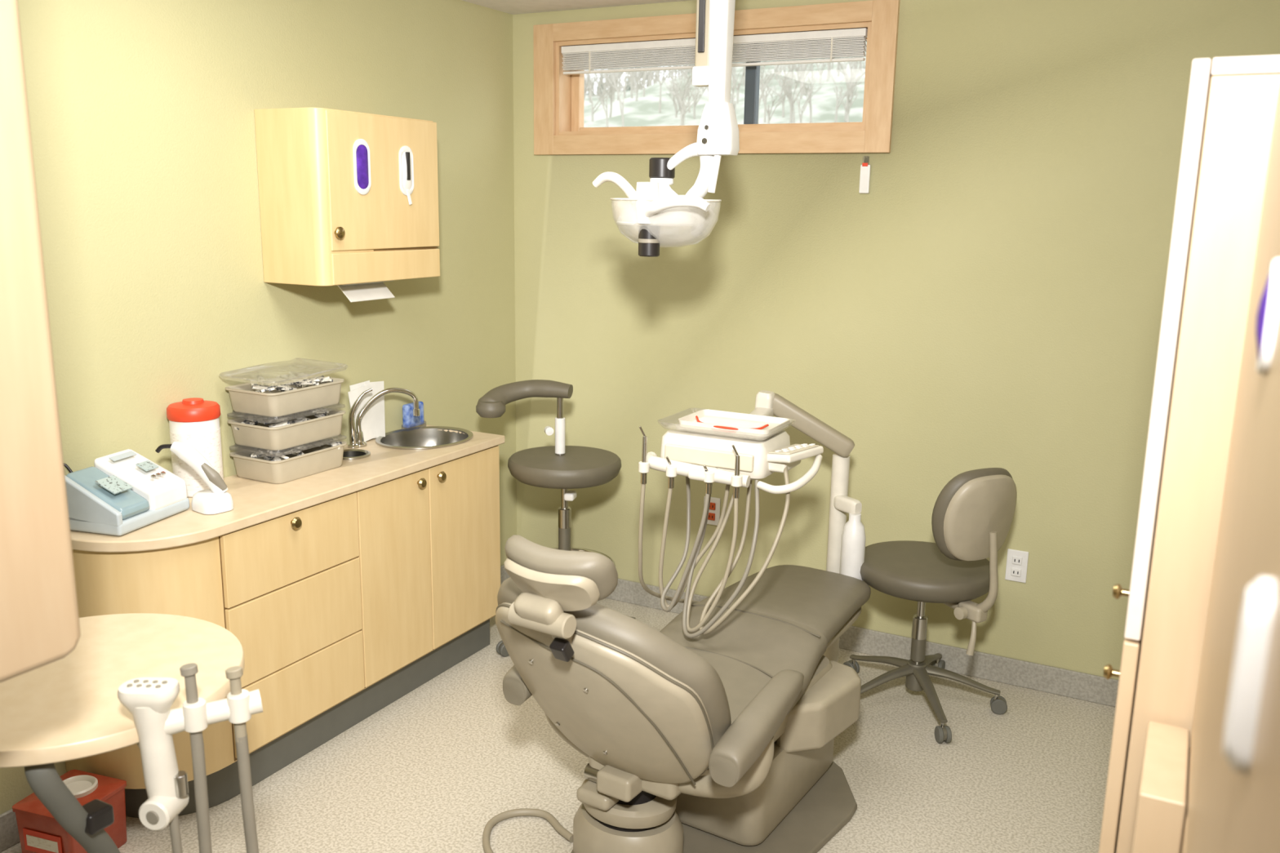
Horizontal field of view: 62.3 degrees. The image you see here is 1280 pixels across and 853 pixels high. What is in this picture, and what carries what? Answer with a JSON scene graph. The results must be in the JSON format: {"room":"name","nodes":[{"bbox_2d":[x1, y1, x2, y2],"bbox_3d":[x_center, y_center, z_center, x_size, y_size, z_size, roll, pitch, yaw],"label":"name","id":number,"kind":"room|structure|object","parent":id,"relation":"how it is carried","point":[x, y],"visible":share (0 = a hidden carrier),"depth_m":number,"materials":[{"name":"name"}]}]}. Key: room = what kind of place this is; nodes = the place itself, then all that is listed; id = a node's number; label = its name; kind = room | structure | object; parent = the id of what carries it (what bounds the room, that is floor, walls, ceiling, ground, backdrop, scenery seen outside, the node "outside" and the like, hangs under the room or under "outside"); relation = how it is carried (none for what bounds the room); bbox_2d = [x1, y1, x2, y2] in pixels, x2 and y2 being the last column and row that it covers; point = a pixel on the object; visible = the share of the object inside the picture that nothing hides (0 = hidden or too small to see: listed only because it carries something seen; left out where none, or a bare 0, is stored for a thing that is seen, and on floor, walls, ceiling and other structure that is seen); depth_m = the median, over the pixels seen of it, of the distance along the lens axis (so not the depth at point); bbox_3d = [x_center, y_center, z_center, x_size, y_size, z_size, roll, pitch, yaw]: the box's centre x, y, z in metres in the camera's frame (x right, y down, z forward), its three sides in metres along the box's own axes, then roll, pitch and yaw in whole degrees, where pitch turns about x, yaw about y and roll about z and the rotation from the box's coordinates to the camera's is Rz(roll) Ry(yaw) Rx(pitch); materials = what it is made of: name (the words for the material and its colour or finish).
{"room":"dental clinic","nodes":[
{"label":"dental clinic","id":0,"kind":"room"},
{"bbox_2d":[0,0,516,814],"bbox_3d":[-1.771,-0.070,2.495,0.150,2.440,5.350,7,14,27],"label":"wall","id":1,"kind":"structure","parent":0,"point":[141,113],"depth_m":3.19,"materials":[{"name":"green paint"}]},
{"bbox_2d":[0,564,510,852],"bbox_3d":[-1.710,1.080,2.717,0.012,0.100,4.888,7,14,27],"label":"baseboard","id":2,"kind":"structure","parent":1,"relation":"attached to","point":[9,833],"depth_m":2.79,"materials":[{"name":"grey plastic"}]},
{"bbox_2d":[254,106,439,302],"bbox_3d":[-0.929,-0.717,3.484,0.289,0.591,0.560,7,14,27],"label":"upper cabinet","id":3,"kind":"object","parent":1,"relation":"attached to","point":[348,200],"visible":1,"depth_m":3.30,"materials":[{"name":"brown wood"}]},
{"bbox_2d":[337,282,394,302],"bbox_3d":[-0.914,-0.457,3.517,0.075,0.070,0.210,7,14,27],"label":"paper towel","id":4,"kind":"object","parent":3,"relation":"hanging from","point":[365,291],"depth_m":3.50,"materials":[{"name":"white paper"}]},
{"bbox_2d":[0,598,1115,852],"bbox_3d":[-0.330,1.357,2.003,3.462,0.100,5.350,7,14,27],"label":"floor","id":5,"kind":"structure","parent":0,"point":[427,771],"depth_m":3.20,"materials":[{"name":"plastic"}]},
{"bbox_2d":[12,769,127,852],"bbox_3d":[-1.476,1.028,2.760,0.187,0.190,0.198,5,13,17],"label":"sharps container","id":6,"kind":"object","parent":5,"relation":"on","point":[39,832],"visible":0.62,"depth_m":2.70,"materials":[{"name":"red plastic"}]},
{"bbox_2d":[0,613,244,852],"bbox_3d":[-1.084,0.862,2.109,0.600,0.800,0.600,7,14,27],"label":"round side table","id":7,"kind":"object","parent":5,"relation":"on","point":[69,708],"visible":0.89,"depth_m":1.95,"materials":[{"name":"laminate"}]},
{"bbox_2d":[117,662,262,852],"bbox_3d":[-0.838,0.855,1.923,0.325,0.915,0.159,2,12,5],"label":"holder","id":8,"kind":"object","parent":5,"relation":"on","point":[149,700],"visible":0.98,"depth_m":1.83,"materials":[{"name":"white plastic"}]},
{"bbox_2d":[182,697,208,733],"bbox_3d":[-0.771,0.500,1.837,0.038,0.050,0.038,7,14,27],"label":"cup","id":9,"kind":"object","parent":8,"relation":"on","point":[194,709],"depth_m":1.82,"materials":[{"name":"white plastic"}]},
{"bbox_2d":[226,688,251,724],"bbox_3d":[-0.708,0.494,1.870,0.038,0.050,0.038,7,14,27],"label":"cup","id":10,"kind":"object","parent":8,"relation":"on","point":[238,700],"depth_m":1.86,"materials":[{"name":"white plastic"}]},
{"bbox_2d":[65,424,505,817],"bbox_3d":[-1.045,0.556,3.442,0.406,0.844,1.580,7,14,27],"label":"base cabinet","id":11,"kind":"object","parent":5,"relation":"on","point":[344,590],"visible":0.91,"depth_m":3.23,"materials":[{"name":"brown wood"}]},
{"bbox_2d":[70,424,505,552],"bbox_3d":[-1.046,0.165,3.363,0.389,0.030,1.580,7,14,27],"label":"countertop","id":12,"kind":"structure","parent":11,"relation":"on","point":[255,502],"depth_m":3.13,"materials":[{"name":"laminate"}]},
{"bbox_2d":[64,448,189,536],"bbox_3d":[-1.380,0.170,2.841,0.191,0.163,0.270,4,12,15],"label":"amalgamator","id":13,"kind":"object","parent":12,"relation":"on","point":[125,491],"visible":0.94,"depth_m":2.78,"materials":[{"name":"white plastic"}]},
{"bbox_2d":[63,462,72,472],"bbox_3d":[-1.508,0.156,2.841,0.028,0.126,0.067,12,16,42],"label":"power cord","id":14,"kind":"object","parent":13,"relation":"attached to","point":[65,465],"visible":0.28,"depth_m":2.82,"materials":[{"name":"black plastic"}]},
{"bbox_2d":[155,441,233,514],"bbox_3d":[-1.231,0.133,2.955,0.191,0.193,0.105,4,12,14],"label":"light","id":15,"kind":"object","parent":12,"relation":"on","point":[215,500],"visible":1,"depth_m":2.92,"materials":[{"name":"white plastic"}]},
{"bbox_2d":[166,397,223,497],"bbox_3d":[-1.302,0.057,3.110,0.146,0.277,0.146,7,14,27],"label":"wipes canister","id":16,"kind":"object","parent":12,"relation":"on","point":[193,421],"visible":0.77,"depth_m":3.06,"materials":[{"name":"white plastic"}]},
{"bbox_2d":[218,358,348,484],"bbox_3d":[-1.114,-0.022,3.356,0.235,0.336,0.354,6,13,24],"label":"tubs","id":17,"kind":"object","parent":12,"relation":"on","point":[286,424],"visible":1,"depth_m":3.27,"materials":[{"name":"beige plastic"}]},
{"bbox_2d":[347,380,385,441],"bbox_3d":[-0.979,-0.054,3.812,0.026,0.217,0.189,7,14,27],"label":"pamphlets","id":18,"kind":"object","parent":12,"relation":"on","point":[372,422],"visible":0.74,"depth_m":3.82,"materials":[{"name":"white paper"}]},
{"bbox_2d":[347,387,420,448],"bbox_3d":[-0.920,-0.044,3.785,0.275,0.205,0.058,-9,15,-38],"label":"gooseneck faucet","id":19,"kind":"object","parent":12,"relation":"on","point":[356,434],"visible":1,"depth_m":3.73,"materials":[{"name":"silver metal"}]},
{"bbox_2d":[401,400,426,431],"bbox_3d":[-0.859,-0.040,4.023,0.035,0.100,0.110,7,14,27],"label":"sponge caddy","id":20,"kind":"object","parent":12,"relation":"on","point":[410,422],"visible":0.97,"depth_m":3.99,"materials":[{"name":"blue plastic"}]},
{"bbox_2d":[375,426,472,449],"bbox_3d":[-0.790,0.113,3.901,0.330,0.158,0.380,7,14,27],"label":"sink","id":21,"kind":"object","parent":12,"relation":"in","point":[428,437],"depth_m":4.01,"materials":[{"name":"metal"}]},
{"bbox_2d":[482,808,573,852],"bbox_3d":[-0.265,1.127,2.790,0.238,0.020,0.443,-7,15,-35],"label":"supply hose","id":22,"kind":"object","parent":5,"relation":"on","point":[550,818],"visible":1,"depth_m":2.93,"materials":[{"name":"beige rubber"}]},
{"bbox_2d":[475,379,635,657],"bbox_3d":[-0.298,0.333,4.124,0.620,1.023,0.575,3,12,10],"label":"stool","id":23,"kind":"object","parent":5,"relation":"on","point":[562,467],"visible":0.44,"depth_m":4.01,"materials":[{"name":"grey leather"}]},
{"bbox_2d":[476,379,573,404],"bbox_3d":[-0.442,-0.110,4.044,0.370,0.128,0.147,-3,13,-16],"label":"cushion","id":24,"kind":"object","parent":23,"relation":"on","point":[504,394],"depth_m":4.03,"materials":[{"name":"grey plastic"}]},
{"bbox_2d":[507,445,621,488],"bbox_3d":[-0.289,0.155,4.065,0.436,0.085,0.423,3,12,10],"label":"seat cushion","id":25,"kind":"object","parent":23,"relation":"on","point":[572,467],"depth_m":3.94,"materials":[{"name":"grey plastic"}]},
{"bbox_2d":[495,534,871,852],"bbox_3d":[0.223,0.609,2.955,0.729,0.985,1.633,8,14,32],"label":"dental chair","id":26,"kind":"object","parent":5,"relation":"on","point":[721,740],"visible":0.98,"depth_m":2.62,"materials":[{"name":"grey leather"}]},
{"bbox_2d":[504,534,617,600],"bbox_3d":[-0.180,0.316,2.265,0.272,0.138,0.126,8,14,32],"label":"cushion","id":27,"kind":"object","parent":26,"relation":"on","point":[542,573],"depth_m":2.20,"materials":[{"name":"grey leather"}]},
{"bbox_2d":[497,577,731,746],"bbox_3d":[-0.074,0.613,2.515,0.582,0.533,0.348,8,14,32],"label":"cushion","id":28,"kind":"object","parent":26,"relation":"on","point":[624,682],"depth_m":2.36,"materials":[{"name":"beige plastic"}]},
{"bbox_2d":[659,601,826,724],"bbox_3d":[0.175,0.692,2.928,0.510,0.166,0.650,8,14,32],"label":"seat cushion","id":29,"kind":"object","parent":26,"relation":"on","point":[751,646],"depth_m":3.01,"materials":[{"name":"grey leather"}]},
{"bbox_2d":[699,564,871,644],"bbox_3d":[0.492,0.558,3.408,0.432,0.101,0.570,8,14,32],"label":"cushion","id":30,"kind":"object","parent":26,"relation":"on","point":[823,605],"depth_m":3.31,"materials":[{"name":"grey leather"}]},
{"bbox_2d":[638,390,866,662],"bbox_3d":[0.369,0.470,3.401,0.522,1.076,0.942,7,14,27],"label":"dental delivery unit","id":31,"kind":"object","parent":5,"relation":"on","point":[735,449],"visible":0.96,"depth_m":3.11,"materials":[{"name":"white plastic"}]},
{"bbox_2d":[638,461,649,473],"bbox_3d":[0.012,0.119,3.114,0.032,0.030,0.032,7,14,27],"label":"holder","id":32,"kind":"object","parent":31,"relation":"on","point":[643,466],"depth_m":3.10,"materials":[{"name":"white plastic"}]},
{"bbox_2d":[666,465,676,477],"bbox_3d":[0.091,0.129,3.073,0.032,0.030,0.032,7,14,27],"label":"holder","id":33,"kind":"object","parent":31,"relation":"on","point":[671,470],"depth_m":3.06,"materials":[{"name":"white plastic"}]},
{"bbox_2d":[703,471,715,483],"bbox_3d":[0.197,0.143,3.018,0.032,0.030,0.032,7,14,27],"label":"holder","id":34,"kind":"object","parent":31,"relation":"on","point":[708,476],"depth_m":3.01,"materials":[{"name":"white plastic"}]},
{"bbox_2d":[657,408,795,440],"bbox_3d":[0.259,-0.007,3.168,0.352,0.022,0.257,7,14,27],"label":"tray","id":35,"kind":"object","parent":31,"relation":"on","point":[707,424],"depth_m":3.13,"materials":[{"name":"white plastic"}]},
{"bbox_2d":[678,408,790,434],"bbox_3d":[0.281,-0.001,3.167,0.290,0.042,0.204,7,14,27],"label":"tray","id":36,"kind":"object","parent":31,"relation":"on","point":[706,418],"depth_m":3.18,"materials":[{"name":"white plastic"}]},
{"bbox_2d":[730,474,742,487],"bbox_3d":[0.272,0.152,2.980,0.032,0.030,0.032,7,14,27],"label":"holder","id":37,"kind":"object","parent":31,"relation":"on","point":[736,480],"depth_m":2.97,"materials":[{"name":"white plastic"}]},
{"bbox_2d":[839,513,866,581],"bbox_3d":[0.719,0.454,3.590,0.080,0.330,0.080,7,14,27],"label":"water bottle","id":38,"kind":"object","parent":31,"relation":"on","point":[853,538],"depth_m":3.55,"materials":[{"name":"white plastic"}]},
{"bbox_2d":[843,467,1017,743],"bbox_3d":[0.981,0.526,3.630,0.591,0.893,0.576,7,14,27],"label":"stool","id":39,"kind":"object","parent":5,"relation":"on","point":[972,517],"visible":0.89,"depth_m":3.41,"materials":[{"name":"grey leather"}]},
{"bbox_2d":[860,540,989,603],"bbox_3d":[0.967,0.493,3.608,0.470,0.085,0.456,7,14,27],"label":"seat cushion","id":40,"kind":"object","parent":39,"relation":"on","point":[913,571],"depth_m":3.48,"materials":[{"name":"grey leather"}]},
{"bbox_2d":[941,726,946,740],"bbox_3d":[0.981,0.994,3.429,0.016,0.044,0.044,0,12,-4],"label":"caster","id":41,"kind":"object","parent":39,"relation":"attached to","point":[944,729],"depth_m":3.41,"materials":[{"name":"grey plastic"}]},
{"bbox_2d":[931,467,1013,560],"bbox_3d":[1.080,0.281,3.394,0.310,0.313,0.098,-5,13,-25],"label":"backrest cushion","id":42,"kind":"object","parent":39,"relation":"on","point":[972,517],"depth_m":3.33,"materials":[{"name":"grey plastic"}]},
{"bbox_2d":[1098,54,1279,852],"bbox_3d":[1.079,0.430,1.711,0.572,1.880,0.805,7,14,27],"label":"storage cabinet","id":43,"kind":"object","parent":5,"relation":"on","point":[1232,105],"visible":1,"depth_m":1.36,"materials":[{"name":"white wood"}]},
{"bbox_2d":[1131,83,1279,852],"bbox_3d":[0.636,0.613,0.830,0.508,1.875,1.190,7,14,27],"label":"tall cabinet","id":44,"kind":"object","parent":5,"relation":"on","point":[1220,793],"visible":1,"depth_m":0.81,"materials":[{"name":"brown wood"}]},
{"bbox_2d":[462,0,690,14],"bbox_3d":[-0.288,-1.127,1.475,3.462,0.100,5.350,7,14,27],"label":"ceiling","id":45,"kind":"structure","parent":0,"point":[511,6],"depth_m":4.10,"materials":[{"name":"white paint"}]},
{"bbox_2d":[0,0,80,682],"bbox_3d":[-1.217,-0.259,0.898,0.300,1.390,1.275,7,14,27],"label":"upper cabinet","id":46,"kind":"object","parent":45,"relation":"hanging from","point":[40,625],"visible":1,"depth_m":1.41,"materials":[{"name":"beige wood"}]},
{"bbox_2d":[592,0,739,256],"bbox_3d":[0.100,-0.912,2.875,0.416,0.890,0.274,7,14,27],"label":"light","id":47,"kind":"object","parent":45,"relation":"hanging from","point":[653,216],"visible":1,"depth_m":2.86,"materials":[{"name":"white plastic"}]},
{"bbox_2d":[512,0,1279,679],"bbox_3d":[0.895,-0.337,3.958,3.162,2.440,0.180,7,14,27],"label":"wall","id":48,"kind":"structure","parent":0,"point":[994,295],"depth_m":3.77,"materials":[{"name":"green paint"}]},
{"bbox_2d":[559,126,862,135],"bbox_3d":[0.268,-1.144,4.128,1.269,0.018,0.170,7,14,27],"label":"sill","id":49,"kind":"structure","parent":48,"relation":"attached to","point":[817,128],"depth_m":4.06,"materials":[{"name":"brown wood"}]},
{"bbox_2d":[703,496,720,525],"bbox_3d":[0.291,0.345,4.313,0.072,0.116,0.014,7,14,27],"label":"wall outlet","id":50,"kind":"object","parent":48,"relation":"attached to","point":[713,517],"visible":0.56,"depth_m":4.30,"materials":[{"name":"white plastic"}]},
{"bbox_2d":[707,512,715,520],"bbox_3d":[0.290,0.367,4.315,0.034,0.030,0.006,7,14,27],"label":"receptacle","id":51,"kind":"object","parent":50,"relation":"attached to","point":[711,517],"depth_m":4.31,"materials":[{"name":"orange plastic"}]},
{"bbox_2d":[709,502,715,510],"bbox_3d":[0.290,0.324,4.306,0.034,0.030,0.006,7,14,27],"label":"receptacle","id":52,"kind":"object","parent":50,"relation":"attached to","point":[712,506],"depth_m":4.30,"materials":[{"name":"orange plastic"}]},
{"bbox_2d":[553,0,872,135],"bbox_3d":[0.267,-1.346,4.076,1.305,0.435,0.190,7,14,27],"label":"window","id":53,"kind":"structure","parent":48,"relation":"in","point":[849,15],"depth_m":4.03,"materials":[{"name":"brown wood"}]},
{"bbox_2d":[560,27,867,75],"bbox_3d":[0.243,-1.414,4.013,1.255,0.107,0.038,7,14,27],"label":"window blind","id":54,"kind":"object","parent":53,"relation":"attached to","point":[832,44],"visible":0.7,"depth_m":3.94,"materials":[{"name":"white plastic"}]},
{"bbox_2d":[533,0,900,155],"bbox_3d":[0.225,-1.295,4.011,1.488,0.509,0.020,7,14,27],"label":"window frame","id":55,"kind":"structure","parent":48,"relation":"attached to","point":[825,141],"depth_m":3.91,"materials":[{"name":"brown wood"}]},
{"bbox_2d":[605,578,1119,706],"bbox_3d":[0.831,0.825,4.118,3.162,0.100,0.012,7,14,27],"label":"baseboard","id":56,"kind":"structure","parent":48,"relation":"attached to","point":[1022,673],"depth_m":3.91,"materials":[{"name":"grey plastic"}]},
{"bbox_2d":[858,155,871,193],"bbox_3d":[0.803,-0.899,3.781,0.036,0.130,0.015,7,14,27],"label":"thermometer","id":57,"kind":"object","parent":48,"relation":"attached to","point":[864,175],"visible":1,"depth_m":3.78,"materials":[{"name":"white plastic"}]},
{"bbox_2d":[1004,548,1028,582],"bbox_3d":[1.341,0.497,3.774,0.072,0.116,0.014,7,14,27],"label":"wall outlet","id":58,"kind":"object","parent":48,"relation":"attached to","point":[1016,566],"visible":1,"depth_m":3.77,"materials":[{"name":"white plastic"}]},
{"bbox_2d":[1010,567,1021,577],"bbox_3d":[1.340,0.519,3.776,0.034,0.030,0.006,7,14,27],"label":"receptacle","id":59,"kind":"object","parent":58,"relation":"attached to","point":[1015,571],"depth_m":3.77,"materials":[{"name":"white plastic"}]},
{"bbox_2d":[1011,555,1022,564],"bbox_3d":[1.341,0.476,3.767,0.034,0.030,0.006,7,14,27],"label":"receptacle","id":60,"kind":"object","parent":58,"relation":"attached to","point":[1015,560],"depth_m":3.77,"materials":[{"name":"white plastic"}]},
{"label":"outside","id":61,"kind":"structure","parent":0,"visible":0},
{"bbox_2d":[583,41,866,127],"bbox_3d":[-5.113,-11.865,28.004,64.000,12.235,39.000,7,14,27],"label":"ground","id":62,"kind":"structure","parent":61,"point":[642,112],"depth_m":22.06,"materials":[{"name":"white snow"}]},
{"bbox_2d":[583,46,866,126],"bbox_3d":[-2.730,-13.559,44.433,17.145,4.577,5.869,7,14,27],"label":"grove","id":63,"kind":"object","parent":62,"relation":"on","point":[611,83],"visible":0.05,"depth_m":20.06,"materials":[{"name":"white plant"}]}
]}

